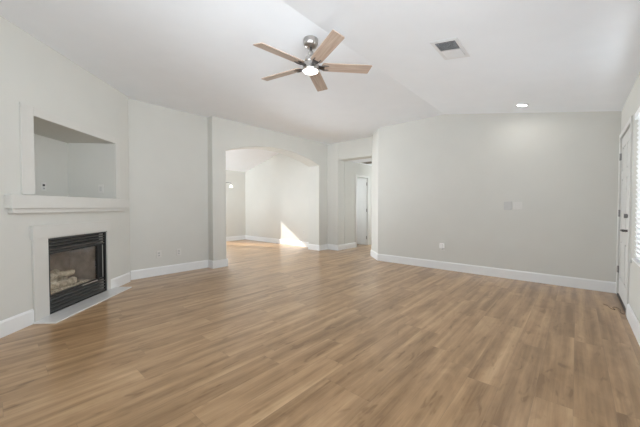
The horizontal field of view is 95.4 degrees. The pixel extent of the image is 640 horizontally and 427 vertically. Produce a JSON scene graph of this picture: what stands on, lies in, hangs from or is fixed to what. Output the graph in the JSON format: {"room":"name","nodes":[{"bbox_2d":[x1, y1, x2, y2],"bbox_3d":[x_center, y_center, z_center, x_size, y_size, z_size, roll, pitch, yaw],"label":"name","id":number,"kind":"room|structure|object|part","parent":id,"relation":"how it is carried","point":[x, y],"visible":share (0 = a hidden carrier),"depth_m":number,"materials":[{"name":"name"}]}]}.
{"room":"living room","nodes":[
{"label":"living room","id":0,"kind":"room"},
{"bbox_2d":[0,16,130,320],"bbox_3d":[-3.227,-0.335,2.794,0.720,2.875,3.450,0,1,-4],"label":"wall","id":1,"kind":"structure","parent":0,"point":[71,163],"depth_m":3.33,"materials":[{"name":"paint"}]},
{"bbox_2d":[41,182,45,191],"bbox_3d":[-3.561,-0.344,3.750,0.010,0.118,0.075,0,1,-4],"label":"wall outlet","id":2,"kind":"object","parent":1,"relation":"attached to","point":[43,184],"visible":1,"depth_m":3.75,"materials":[{"name":"white plastic"}]},
{"bbox_2d":[0,272,129,337],"bbox_3d":[-2.862,1.027,2.894,0.016,0.148,3.285,0,1,-4],"label":"baseboard","id":3,"kind":"structure","parent":1,"relation":"attached to","point":[10,325],"depth_m":2.79,"materials":[{"name":"paint"}]},
{"bbox_2d":[4,194,128,213],"bbox_3d":[-2.877,-0.104,3.522,0.068,0.176,1.790,0,1,-4],"label":"mantel shelf","id":4,"kind":"object","parent":1,"relation":"attached to","point":[15,204],"visible":1,"depth_m":3.14,"materials":[{"name":"paint"}]},
{"bbox_3d":[-2.889,-0.040,3.513,0.042,0.047,1.700,0,1,-4],"label":"moulding","id":5,"kind":"part","parent":4,"relation":"part of","materials":[{"name":"white wood"}]},
{"bbox_2d":[19,102,120,198],"bbox_3d":[-2.903,-0.639,3.530,0.018,0.880,1.508,0,1,-4],"label":"trim","id":6,"kind":"structure","parent":1,"relation":"attached to","point":[27,113],"depth_m":2.89,"materials":[{"name":"paint"}]},
{"bbox_2d":[98,185,103,192],"bbox_3d":[-3.142,-0.353,4.173,0.075,0.118,0.010,0,1,-4],"label":"light switch","id":7,"kind":"object","parent":1,"relation":"attached to","point":[100,187],"visible":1,"depth_m":4.17,"materials":[{"name":"white plastic"}]},
{"bbox_2d":[128,98,208,270],"bbox_3d":[-2.817,-0.384,4.999,0.200,2.875,1.775,1,2,41],"label":"wall","id":8,"kind":"structure","parent":0,"point":[168,148],"depth_m":5.03,"materials":[{"name":"paint"}]},
{"bbox_2d":[130,242,355,279],"bbox_3d":[-1.081,0.944,6.597,0.776,0.148,5.505,1,2,41],"label":"baseboard","id":9,"kind":"structure","parent":8,"relation":"attached to","point":[169,269],"depth_m":5.38,"materials":[{"name":"paint"}]},
{"bbox_2d":[226,170,245,236],"bbox_3d":[-4.145,-0.259,8.914,0.120,2.450,4.280,1,2,41],"label":"wall","id":10,"kind":"structure","parent":0,"point":[235,196],"depth_m":10.18,"materials":[{"name":"paint"}]},
{"bbox_2d":[226,235,245,240],"bbox_3d":[-3.424,0.876,9.653,0.016,0.148,2.224,1,2,41],"label":"baseboard","id":11,"kind":"structure","parent":10,"relation":"attached to","point":[231,238],"depth_m":10.17,"materials":[{"name":"paint"}]},
{"bbox_2d":[226,149,277,171],"bbox_3d":[-2.869,-1.899,7.777,3.550,1.013,4.520,1,2,41],"label":"ceiling","id":12,"kind":"structure","parent":0,"point":[242,160],"depth_m":9.21,"materials":[{"name":"paint"}]},
{"bbox_2d":[207,116,326,260],"bbox_3d":[-1.056,-0.649,6.873,0.400,3.320,3.375,1,2,41],"label":"wall","id":13,"kind":"structure","parent":0,"point":[224,135],"depth_m":6.08,"materials":[{"name":"paint"}]},
{"bbox_2d":[245,153,308,241],"bbox_3d":[-1.415,-0.746,9.427,3.520,3.400,0.120,1,2,41],"label":"wall","id":14,"kind":"structure","parent":0,"point":[277,188],"depth_m":9.27,"materials":[{"name":"paint"}]},
{"bbox_2d":[245,235,308,246],"bbox_3d":[-1.415,0.882,9.373,3.400,0.148,0.016,1,2,41],"label":"baseboard","id":15,"kind":"structure","parent":14,"relation":"attached to","point":[256,238],"depth_m":9.28,"materials":[{"name":"paint"}]},
{"bbox_2d":[0,239,639,426],"bbox_3d":[-0.325,1.089,6.116,10.050,0.120,11.500,1,2,41],"label":"floor","id":16,"kind":"structure","parent":0,"point":[279,335],"depth_m":2.30,"materials":[{"name":"wood"}]},
{"bbox_2d":[29,220,131,323],"bbox_3d":[-3.022,0.597,3.519,0.695,0.977,1.300,0,1,-4],"label":"fireplace","id":17,"kind":"object","parent":16,"relation":"on","point":[66,271],"visible":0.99,"depth_m":3.45,"materials":[{"name":"paint"}]},
{"bbox_3d":[-2.865,0.669,2.989,0.021,0.826,0.169,0,1,-4],"label":"surround leg","id":18,"kind":"part","parent":17,"relation":"part of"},
{"bbox_3d":[-2.939,0.654,3.533,0.042,0.480,0.871,0,1,-4],"label":"glass frame","id":19,"kind":"part","parent":17,"relation":"part of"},
{"bbox_2d":[49,234,104,252],"bbox_3d":[-2.947,0.347,3.525,0.677,0.134,0.677,1,2,41],"label":"grille","id":20,"kind":"object","parent":17,"relation":"attached to","point":[68,243],"depth_m":3.47,"materials":[{"name":"metal"}]},
{"label":"frame","id":21,"kind":"part","parent":17,"relation":"part of","materials":[{"name":"black metal"}]},
{"bbox_2d":[50,280,104,311],"bbox_3d":[-2.947,0.972,3.539,0.677,0.156,0.677,1,2,41],"label":"grille","id":22,"kind":"object","parent":17,"relation":"attached to","point":[64,298],"depth_m":3.47,"materials":[{"name":"metal"}]},
{"bbox_3d":[-2.930,0.646,4.027,0.021,0.826,0.058,0,1,-4],"label":"surround leg","id":23,"kind":"part","parent":17,"relation":"part of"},
{"bbox_2d":[0,0,639,165],"bbox_3d":[1.135,-1.715,4.938,6.015,0.712,11.240,1,2,41],"label":"ceiling","id":24,"kind":"structure","parent":0,"point":[197,57],"depth_m":3.04,"materials":[{"name":"paint"}]},
{"bbox_2d":[253,29,371,91],"bbox_3d":[-0.127,-1.583,2.970,1.204,0.386,1.192,1,2,41],"label":"ceiling fan","id":25,"kind":"object","parent":24,"relation":"hanging from","point":[311,67],"visible":1,"depth_m":2.92,"materials":[{"name":"brown wood"}]},
{"bbox_3d":[-0.369,-1.496,2.725,0.516,0.008,0.128,-1,14,-42],"label":"blade","id":26,"kind":"part","parent":25,"relation":"part of","materials":[{"name":"brown wood"}]},
{"bbox_3d":[-0.415,-1.506,3.157,0.516,0.008,0.128,1,13,30],"label":"blade","id":27,"kind":"part","parent":25,"relation":"part of","materials":[{"name":"brown wood"}]},
{"bbox_3d":[-0.094,-1.596,2.970,0.132,0.112,0.132,1,2,41],"label":"rod","id":28,"kind":"part","parent":25,"relation":"part of","materials":[{"name":"silver metal"}]},
{"bbox_3d":[-0.018,-1.510,3.334,0.128,0.008,0.516,-12,-1,12],"label":"blade","id":29,"kind":"part","parent":25,"relation":"part of","materials":[{"name":"brown wood"}]},
{"bbox_3d":[0.056,-1.494,2.635,0.128,0.008,0.516,13,-4,-24],"label":"blade","id":30,"kind":"part","parent":25,"relation":"part of","materials":[{"name":"brown wood"}]},
{"bbox_3d":[0.274,-1.503,3.011,0.516,0.008,0.128,0,-11,-6],"label":"blade","id":31,"kind":"part","parent":25,"relation":"part of","materials":[{"name":"brown wood"}]},
{"bbox_2d":[430,38,469,59],"bbox_3d":[1.272,-1.597,2.837,0.246,0.051,0.430,1,2,41],"label":"ceiling vent","id":32,"kind":"object","parent":24,"relation":"in","point":[452,48],"visible":1,"depth_m":2.82,"materials":[{"name":"metal"}]},
{"bbox_2d":[515,103,528,106],"bbox_3d":[2.921,-1.565,4.204,0.167,0.035,0.165,-1,2,-44],"label":"recessed light","id":33,"kind":"object","parent":24,"relation":"in","point":[521,104],"visible":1,"depth_m":4.20,"materials":[{"name":"plastic"}]},
{"bbox_2d":[327,137,371,244],"bbox_3d":[0.714,-0.446,7.767,1.876,2.875,0.300,1,2,41],"label":"wall hallway opening","id":34,"kind":"structure","parent":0,"point":[337,153],"depth_m":7.84,"materials":[{"name":"paint"}]},
{"bbox_2d":[344,161,371,244],"bbox_3d":[1.809,-0.264,9.372,0.120,2.440,3.550,1,2,41],"label":"wall","id":35,"kind":"structure","parent":0,"point":[351,168],"depth_m":8.27,"materials":[{"name":"paint"}]},
{"bbox_2d":[357,178,366,244],"bbox_3d":[1.224,-0.059,9.053,0.575,2.020,0.050,1,2,41],"label":"door","id":36,"kind":"structure","parent":35,"relation":"in","point":[361,183],"depth_m":8.98,"materials":[{"name":"paint"}]},
{"bbox_2d":[355,174,368,246],"bbox_3d":[1.222,-0.084,8.700,0.134,2.110,0.720,1,2,41],"label":"trim","id":37,"kind":"structure","parent":35,"relation":"attached to","point":[367,177],"depth_m":8.87,"materials":[{"name":"paint"}]},
{"bbox_2d":[371,128,378,252],"bbox_3d":[1.394,-0.424,6.793,0.434,2.875,0.861,1,2,41],"label":"wall","id":38,"kind":"structure","parent":0,"point":[375,137],"depth_m":6.56,"materials":[{"name":"paint"}]},
{"bbox_2d":[378,111,621,281],"bbox_3d":[2.724,-0.387,5.112,3.785,2.875,0.120,1,2,41],"label":"wall","id":39,"kind":"structure","parent":0,"point":[448,179],"depth_m":4.77,"materials":[{"name":"paint"}]},
{"bbox_2d":[371,250,615,292],"bbox_3d":[2.468,0.973,5.311,0.402,0.148,4.133,-1,2,-42],"label":"baseboard","id":40,"kind":"structure","parent":39,"relation":"attached to","point":[582,283],"depth_m":4.74,"materials":[{"name":"paint"}]},
{"bbox_2d":[504,202,511,209],"bbox_3d":[3.052,-0.126,4.730,0.110,0.136,0.025,1,2,41],"label":"thermostat","id":41,"kind":"object","parent":39,"relation":"attached to","point":[507,205],"visible":1,"depth_m":4.72,"materials":[{"name":"grey plastic"}]},
{"bbox_2d":[513,202,521,208],"bbox_3d":[3.156,-0.124,4.648,0.118,0.118,0.010,1,2,41],"label":"light switch","id":42,"kind":"object","parent":39,"relation":"attached to","point":[516,205],"visible":1,"depth_m":4.65,"materials":[{"name":"white plastic"}]},
{"bbox_2d":[618,73,639,322],"bbox_3d":[1.879,-0.086,1.394,0.120,2.440,6.580,1,2,41],"label":"wall","id":43,"kind":"structure","parent":0,"point":[632,104],"depth_m":2.90,"materials":[{"name":"paint"}]},
{"bbox_2d":[617,293,625,312],"bbox_3d":[3.670,1.078,3.458,0.130,0.020,1.005,1,2,41],"label":"trim","id":44,"kind":"structure","parent":43,"relation":"attached to","point":[618,295],"depth_m":3.49,"materials":[{"name":"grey metal"}]},
{"bbox_2d":[617,127,629,307],"bbox_3d":[3.627,0.045,3.482,0.108,2.040,1.006,1,2,41],"label":"door","id":45,"kind":"structure","parent":43,"relation":"in","point":[624,156],"depth_m":3.53,"materials":[{"name":"paint"}]},
{"bbox_2d":[616,115,632,316],"bbox_3d":[3.632,0.027,3.484,0.016,2.120,1.129,1,2,41],"label":"trim","id":46,"kind":"structure","parent":43,"relation":"attached to","point":[630,121],"depth_m":3.08,"materials":[{"name":"paint"}]},
{"bbox_2d":[627,304,639,345],"bbox_3d":[1.448,1.068,1.034,0.016,0.148,5.430,1,2,41],"label":"baseboard","id":47,"kind":"structure","parent":43,"relation":"attached to","point":[633,321],"depth_m":2.70,"materials":[{"name":"paint"}]},
{"bbox_2d":[630,107,639,266],"bbox_3d":[2.568,-0.222,2.270,0.072,1.412,1.294,1,2,41],"label":"window blind","id":48,"kind":"object","parent":43,"relation":"attached to","point":[636,260],"visible":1,"depth_m":2.69,"materials":[{"name":"plastic"}]},
{"bbox_3d":[2.955,-0.206,2.752,0.016,1.360,0.015,1,2,41],"label":"pull cord","id":49,"kind":"part","parent":48,"relation":"part of","materials":[{"name":"grey plastic"}]},
{"bbox_3d":[2.572,0.445,2.281,0.050,0.017,1.294,1,2,41],"label":"rail","id":50,"kind":"part","parent":48,"relation":"part of","materials":[{"name":"plastic"}]}
]}

